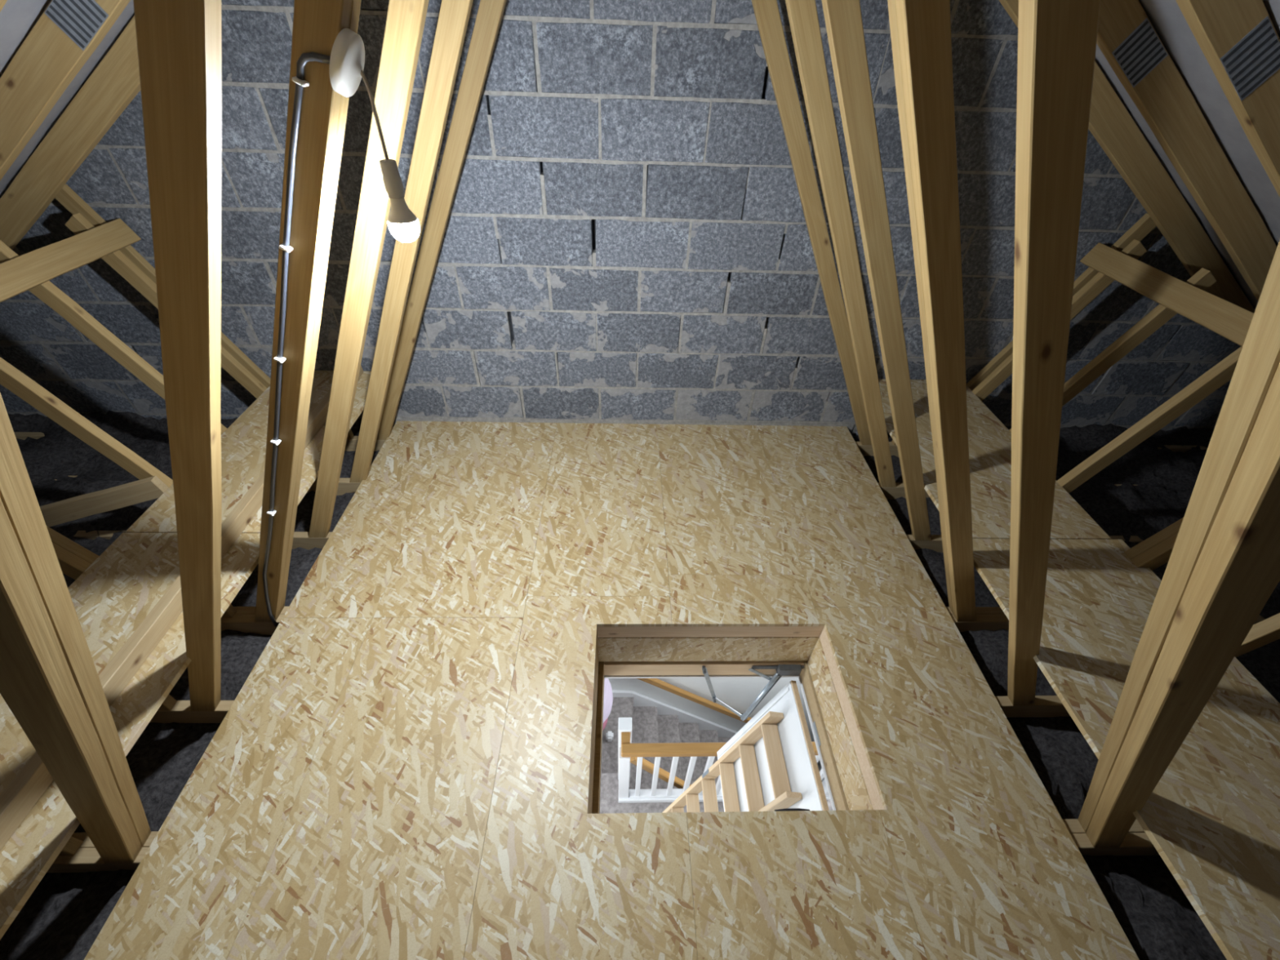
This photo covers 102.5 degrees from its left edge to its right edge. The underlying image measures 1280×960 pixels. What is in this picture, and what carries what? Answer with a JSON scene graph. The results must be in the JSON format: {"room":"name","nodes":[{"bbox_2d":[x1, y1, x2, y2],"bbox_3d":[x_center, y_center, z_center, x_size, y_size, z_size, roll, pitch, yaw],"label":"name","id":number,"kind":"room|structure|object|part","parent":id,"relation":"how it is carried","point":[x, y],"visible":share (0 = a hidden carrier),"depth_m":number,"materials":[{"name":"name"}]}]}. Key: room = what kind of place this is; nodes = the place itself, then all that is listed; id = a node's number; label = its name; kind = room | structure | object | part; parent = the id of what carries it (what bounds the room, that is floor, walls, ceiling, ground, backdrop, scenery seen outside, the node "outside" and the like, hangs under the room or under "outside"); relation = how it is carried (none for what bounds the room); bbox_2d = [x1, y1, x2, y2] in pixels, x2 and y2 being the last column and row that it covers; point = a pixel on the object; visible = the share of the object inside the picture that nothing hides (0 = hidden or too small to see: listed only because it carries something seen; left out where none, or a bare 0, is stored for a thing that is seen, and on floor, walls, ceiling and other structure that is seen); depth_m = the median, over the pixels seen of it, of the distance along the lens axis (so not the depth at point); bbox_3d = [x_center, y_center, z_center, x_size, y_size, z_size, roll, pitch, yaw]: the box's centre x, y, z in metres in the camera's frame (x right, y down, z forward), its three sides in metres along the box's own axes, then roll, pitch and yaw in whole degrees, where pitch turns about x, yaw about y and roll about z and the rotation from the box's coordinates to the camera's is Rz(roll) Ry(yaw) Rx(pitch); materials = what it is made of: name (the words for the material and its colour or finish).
{"room":"attic","nodes":[
{"label":"attic","id":0,"kind":"room"},
{"bbox_2d":[84,421,1139,959],"bbox_3d":[-0.061,0.697,1.962,2.734,0.018,3.114,0,42,-2],"label":"floor","id":1,"kind":"structure","parent":0,"point":[401,771],"depth_m":1.71,"materials":[{"name":"beige wood"}]},
{"bbox_2d":[0,0,1239,436],"bbox_3d":[0.018,-1.362,2.331,9.027,3.380,0.164,0,42,-2],"label":"wall","id":2,"kind":"structure","parent":0,"point":[626,239],"depth_m":2.43,"materials":[{"name":"concrete"}]},
{"bbox_2d":[54,184,270,388],"bbox_3d":[-2.224,-0.788,2.613,0.639,1.251,0.037,0,42,-2],"label":"strut","id":3,"kind":"object","parent":2,"relation":"attached to","point":[67,197],"visible":0.26,"depth_m":2.38,"materials":[{"name":"brown wood"}]},
{"bbox_2d":[966,213,1156,391],"bbox_3d":[2.057,-0.752,2.756,0.639,1.251,0.036,0,42,-2],"label":"strut","id":4,"kind":"object","parent":2,"relation":"attached to","point":[1145,224],"visible":0.22,"depth_m":2.52,"materials":[{"name":"brown wood"}]},
{"bbox_2d":[0,0,1279,310],"bbox_3d":[0.013,1.078,-0.655,8.900,2.940,7.589,0,42,-2],"label":"roof underlay","id":5,"kind":"structure","parent":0,"point":[1166,18],"depth_m":1.72,"materials":[{"name":"grey fabric"}]},
{"bbox_2d":[0,0,1255,457],"bbox_3d":[-0.059,-1.284,2.092,8.657,3.014,0.042,0,42,-2],"label":"roof truss","id":6,"kind":"object","parent":5,"relation":"attached to","point":[115,82],"visible":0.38,"depth_m":2.12,"materials":[{"name":"brown wood"}]},
{"bbox_2d":[0,0,1276,499],"bbox_3d":[-0.052,-1.039,1.815,8.657,3.014,0.042,0,42,-2],"label":"roof truss","id":7,"kind":"object","parent":5,"relation":"attached to","point":[67,33],"visible":0.62,"depth_m":1.74,"materials":[{"name":"brown wood"}]},
{"bbox_3d":[-1.624,-1.343,1.480,0.150,0.098,0.002,-25,37,20],"label":"nail plate","id":8,"kind":"part","parent":7,"relation":"part of","materials":[{"name":"silver metal"}]},
{"bbox_2d":[125,370,370,533],"bbox_3d":[-1.671,-0.070,2.503,0.549,0.358,1.207,0,42,-2],"label":"board","id":9,"kind":"object","parent":7,"relation":"on","point":[243,443],"visible":0.21,"depth_m":2.26,"materials":[{"name":"brown wood"}]},
{"bbox_3d":[-1.680,-0.374,2.859,0.045,0.340,0.037,0,42,-2],"label":"support post","id":10,"kind":"part","parent":9,"relation":"part of","materials":[{"name":"brown wood"}]},
{"bbox_2d":[878,378,1111,539],"bbox_3d":[1.551,-0.040,2.607,0.616,0.358,1.217,0,42,-2],"label":"board","id":11,"kind":"object","parent":7,"relation":"on","point":[989,441],"visible":0.37,"depth_m":2.32,"materials":[{"name":"brown wood"}]},
{"bbox_3d":[1.544,-1.316,1.585,0.150,0.098,0.002,27,36,-23],"label":"nail plate","id":12,"kind":"part","parent":7,"relation":"part of","materials":[{"name":"silver metal"}]},
{"bbox_2d":[0,240,1279,872],"bbox_3d":[-0.021,0.028,0.610,8.657,3.014,0.079,0,42,-2],"label":"roof truss","id":13,"kind":"object","parent":5,"relation":"attached to","point":[1223,568],"visible":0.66,"depth_m":0.77,"materials":[{"name":"brown wood"}]},
{"bbox_2d":[0,0,1279,552],"bbox_3d":[-0.044,-0.784,1.527,8.657,3.014,0.042,0,42,-2],"label":"roof truss","id":14,"kind":"object","parent":5,"relation":"attached to","point":[1239,40],"visible":0.63,"depth_m":1.52,"materials":[{"name":"brown wood"}]},
{"bbox_2d":[40,475,168,527],"bbox_3d":[-2.401,0.133,2.134,0.872,0.289,0.042,-4,42,-7],"label":"diagonal brace","id":15,"kind":"object","parent":14,"relation":"attached to","point":[150,488],"visible":0.7,"depth_m":2.11,"materials":[{"name":"brown wood"}]},
{"bbox_2d":[1080,242,1253,346],"bbox_3d":[2.217,0.044,1.195,0.070,0.102,3.445,0,42,-2],"label":"brace","id":16,"kind":"object","parent":14,"relation":"attached to","point":[1224,317],"visible":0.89,"depth_m":2.09,"materials":[{"name":"brown wood"}]},
{"bbox_3d":[1.552,-1.061,1.297,0.150,0.098,0.002,27,36,-23],"label":"nail plate","id":17,"kind":"part","parent":14,"relation":"part of","materials":[{"name":"silver metal"}]},
{"bbox_2d":[46,0,1266,635],"bbox_3d":[-0.036,-0.495,1.201,8.657,3.014,0.080,0,42,-2],"label":"roof truss","id":18,"kind":"object","parent":5,"relation":"attached to","point":[921,29],"visible":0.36,"depth_m":1.19,"materials":[{"name":"brown wood"}]},
{"bbox_2d":[0,217,141,302],"bbox_3d":[-2.292,0.006,1.045,0.070,0.102,3.445,0,42,-2],"label":"brace","id":19,"kind":"object","parent":18,"relation":"attached to","point":[20,274],"visible":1,"depth_m":2.04,"materials":[{"name":"brown wood"}]},
{"bbox_2d":[262,52,330,626],"bbox_3d":[-0.997,-0.080,1.478,0.886,1.794,0.023,0,42,-2],"label":"cable","id":20,"kind":"object","parent":18,"relation":"attached to","point":[304,58],"visible":0.99,"depth_m":1.14,"materials":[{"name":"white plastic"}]},
{"bbox_2d":[328,27,419,242],"bbox_3d":[-0.523,-0.656,1.016,0.084,0.359,0.102,0,42,-2],"label":"pendant lamp","id":21,"kind":"object","parent":18,"relation":"hanging from","point":[347,59],"visible":1,"depth_m":0.96,"materials":[{"name":"white plastic"}]},
{"bbox_3d":[-0.512,-0.700,0.989,0.020,0.153,0.023,0,42,-2],"label":"cord","id":22,"kind":"part","parent":21,"relation":"part of","materials":[{"name":"white plastic"}]},
{"bbox_3d":[-0.516,-0.584,1.102,0.061,0.048,0.061,0,42,-2],"label":"bulb","id":23,"kind":"part","parent":21,"relation":"part of","materials":[{"name":"white plastic"}]},
{"bbox_3d":[-0.517,-0.549,1.133,0.063,0.044,0.063,0,42,-2],"label":"bulb","id":24,"kind":"part","parent":21,"relation":"part of","materials":[{"name":"white glass"}]},
{"bbox_2d":[133,0,1279,723],"bbox_3d":[-0.029,-0.247,0.921,8.657,3.014,0.040,0,42,-2],"label":"roof truss","id":25,"kind":"object","parent":5,"relation":"attached to","point":[180,47],"visible":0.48,"depth_m":0.83,"materials":[{"name":"brown wood"}]},
{"bbox_2d":[0,532,260,939],"bbox_3d":[-1.642,1.027,1.264,0.555,0.358,2.094,0,42,-2],"label":"board","id":26,"kind":"object","parent":25,"relation":"on","point":[113,596],"visible":0.57,"depth_m":1.55,"materials":[{"name":"brown wood"}]},
{"bbox_3d":[-1.645,0.940,1.375,0.046,0.340,0.036,0,42,-2],"label":"support post","id":27,"kind":"part","parent":26,"relation":"part of","materials":[{"name":"brown wood"}]},
{"bbox_3d":[-1.653,0.663,1.688,0.046,0.340,0.036,0,42,-2],"label":"support post","id":28,"kind":"part","parent":26,"relation":"part of","materials":[{"name":"brown wood"}]},
{"bbox_2d":[0,365,363,850],"bbox_3d":[-1.510,0.464,1.588,0.042,0.064,3.260,0,42,-2],"label":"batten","id":29,"kind":"object","parent":26,"relation":"on","point":[28,786],"visible":0.46,"depth_m":1.52,"materials":[{"name":"brown wood"}]},
{"bbox_3d":[-1.660,0.416,1.967,0.046,0.340,0.036,0,42,-2],"label":"support post","id":30,"kind":"part","parent":26,"relation":"part of","materials":[{"name":"brown wood"}]},
{"bbox_2d":[972,538,1279,959],"bbox_3d":[1.603,1.058,1.369,0.656,0.358,2.084,0,42,-2],"label":"board","id":31,"kind":"object","parent":25,"relation":"on","point":[1212,816],"visible":0.72,"depth_m":1.46,"materials":[{"name":"brown wood"}]},
{"bbox_2d":[608,677,820,766],"bbox_3d":[0.490,1.901,5.073,4.050,5.089,0.055,0,42,-2],"label":"wall","id":32,"kind":"structure","parent":0,"point":[737,693],"depth_m":5.31,"materials":[{"name":"paint"}]},
{"bbox_2d":[637,678,751,723],"bbox_3d":[0.873,2.418,5.448,2.298,1.898,0.084,0,42,-2],"label":"wall handrail","id":33,"kind":"object","parent":32,"relation":"attached to","point":[657,682],"visible":0.44,"depth_m":5.20,"materials":[{"name":"brown wood"}]},
{"bbox_2d":[600,773,832,813],"bbox_3d":[0.535,3.273,3.380,3.850,0.220,2.400,0,42,-2],"label":"floor","id":34,"kind":"structure","parent":0,"point":[609,803],"depth_m":4.02,"materials":[{"name":"grey carpet"}]},
{"bbox_2d":[617,732,830,803],"bbox_3d":[0.695,2.091,3.764,1.704,1.050,0.164,0,42,-2],"label":"balustrade","id":35,"kind":"object","parent":34,"relation":"on","point":[628,749],"visible":0.48,"depth_m":3.58,"materials":[{"name":"white paint"}]},
{"bbox_3d":[-0.117,2.158,3.766,0.078,0.790,0.076,0,42,-2],"label":"corner post","id":36,"kind":"part","parent":35,"relation":"part of","materials":[{"name":"white paint"}]},
{"bbox_3d":[0.682,2.463,4.037,1.525,0.020,0.046,0,42,-2],"label":"moulding","id":37,"kind":"part","parent":35,"relation":"part of","materials":[{"name":"white paint"}]},
{"bbox_3d":[0.670,1.839,3.507,1.596,0.065,0.071,0,42,-2],"label":"handrail","id":38,"kind":"part","parent":35,"relation":"part of","materials":[{"name":"brown wood"}]},
{"bbox_3d":[0.667,2.491,4.061,1.674,0.055,0.080,0,42,-2],"label":"rail","id":39,"kind":"part","parent":35,"relation":"part of","materials":[{"name":"white paint"}]},
{"bbox_2d":[662,711,802,813],"bbox_3d":[0.275,1.994,2.924,0.699,2.230,0.347,0,42,-2],"label":"ladder","id":40,"kind":"object","parent":34,"relation":"on","point":[766,727],"visible":0.35,"depth_m":2.45,"materials":[{"name":"brown wood"}]},
{"bbox_3d":[0.452,4.897,5.451,3.850,0.100,3.350,0,42,-2],"label":"floor","id":41,"kind":"structure","parent":0,"visible":0},
{"bbox_2d":[601,689,737,789],"bbox_3d":[0.531,2.750,5.103,3.250,3.590,1.022,0,42,-2],"label":"staircase","id":42,"kind":"structure","parent":41,"relation":"on","point":[647,719],"depth_m":5.26,"materials":[{"name":"grey carpet"}]},
{"bbox_2d":[605,731,613,741],"bbox_3d":[-0.290,2.458,4.922,0.070,0.100,0.070,0,42,-2],"label":"tub","id":43,"kind":"object","parent":42,"relation":"on","point":[609,735],"visible":1,"depth_m":4.89,"materials":[{"name":"paint"}]},
{"bbox_3d":[0.522,2.716,4.424,0.065,2.081,0.050,-27,37,21],"label":"stair rail","id":44,"kind":"part","parent":42,"relation":"part of","materials":[{"name":"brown wood"}]},
{"bbox_3d":[-0.040,2.465,0.558,8.900,0.015,7.769,0,42,-2],"label":"ceiling","id":45,"kind":"structure","parent":0,"visible":0},
{"bbox_2d":[0,410,379,959],"bbox_3d":[-2.723,2.159,0.239,2.950,0.214,7.500,0,42,-2],"label":"insulation","id":46,"kind":"object","parent":45,"relation":"on","point":[64,916],"visible":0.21,"depth_m":1.98,"materials":[{"name":"fabric"}]},
{"bbox_2d":[602,678,613,730],"bbox_3d":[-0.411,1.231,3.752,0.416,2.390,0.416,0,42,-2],"label":"shade","id":47,"kind":"object","parent":45,"relation":"hanging from","point":[608,696],"visible":0.19,"depth_m":4.14,"materials":[{"name":"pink fabric"}]},
{"bbox_2d":[587,626,884,813],"bbox_3d":[0.297,0.968,1.991,1.000,0.406,0.735,0,42,-2],"label":"hatch","id":48,"kind":"object","parent":45,"relation":"attached to","point":[663,651],"visible":0.56,"depth_m":2.15,"materials":[{"name":"brown wood"}]},
{"bbox_3d":[-0.181,1.129,2.085,0.052,0.013,0.681,0,42,-2],"label":"architrave","id":49,"kind":"part","parent":48,"relation":"part of","materials":[{"name":"white paint"}]},
{"bbox_3d":[0.285,0.889,2.376,1.000,0.013,0.053,0,42,-2],"label":"architrave","id":50,"kind":"part","parent":48,"relation":"part of","materials":[{"name":"white paint"}]},
{"bbox_3d":[0.287,0.850,2.325,0.900,0.094,0.022,0,42,-2],"label":"frame rail","id":51,"kind":"part","parent":48,"relation":"part of","materials":[{"name":"brown wood"}]},
{"bbox_3d":[0.287,0.728,2.224,0.935,0.191,0.018,0,42,-2],"label":"lining panel","id":52,"kind":"part","parent":48,"relation":"part of","materials":[{"name":"beige wood"}]},
{"bbox_2d":[702,664,804,720],"bbox_3d":[0.498,1.020,2.441,0.460,0.505,0.033,0,42,-2],"label":"bracket","id":53,"kind":"object","parent":48,"relation":"attached to","point":[781,669],"visible":1,"depth_m":2.33,"materials":[{"name":"metal"}]},
{"bbox_3d":[0.587,1.040,2.453,0.100,0.457,0.010,0,42,-2],"label":"strut rod","id":54,"kind":"part","parent":53,"relation":"part of","materials":[{"name":"metal"}]},
{"bbox_2d":[716,680,829,812],"bbox_3d":[0.577,1.419,2.394,0.262,0.828,0.590,0,42,-2],"label":"door","id":55,"kind":"structure","parent":48,"relation":"attached to","point":[801,763],"depth_m":2.27,"materials":[{"name":"white wood"}]},
{"bbox_2d":[774,808,809,811],"bbox_3d":[0.531,1.245,1.924,0.214,0.044,0.015,0,42,-2],"label":"strap","id":56,"kind":"object","parent":48,"relation":"attached to","point":[784,809],"visible":0.3,"depth_m":1.92,"materials":[{"name":"silver metal"}]},
{"bbox_3d":[0.740,1.062,2.149,0.002,0.024,0.096,0,42,-2],"label":"latch plate","id":57,"kind":"part","parent":48,"relation":"part of","materials":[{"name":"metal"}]},
{"bbox_3d":[0.765,1.137,2.116,0.054,0.013,0.681,0,42,-2],"label":"architrave","id":58,"kind":"part","parent":48,"relation":"part of","materials":[{"name":"white paint"}]},
{"bbox_3d":[0.767,0.962,1.987,0.019,0.199,0.663,0,42,-2],"label":"lining panel","id":59,"kind":"part","parent":48,"relation":"part of","materials":[{"name":"beige wood"}]},
{"bbox_2d":[852,423,1279,959],"bbox_3d":[2.664,2.206,0.419,2.950,0.216,7.500,0,42,-2],"label":"insulation","id":60,"kind":"object","parent":45,"relation":"on","point":[1154,913],"visible":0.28,"depth_m":2.05,"materials":[{"name":"fabric"}]}
]}

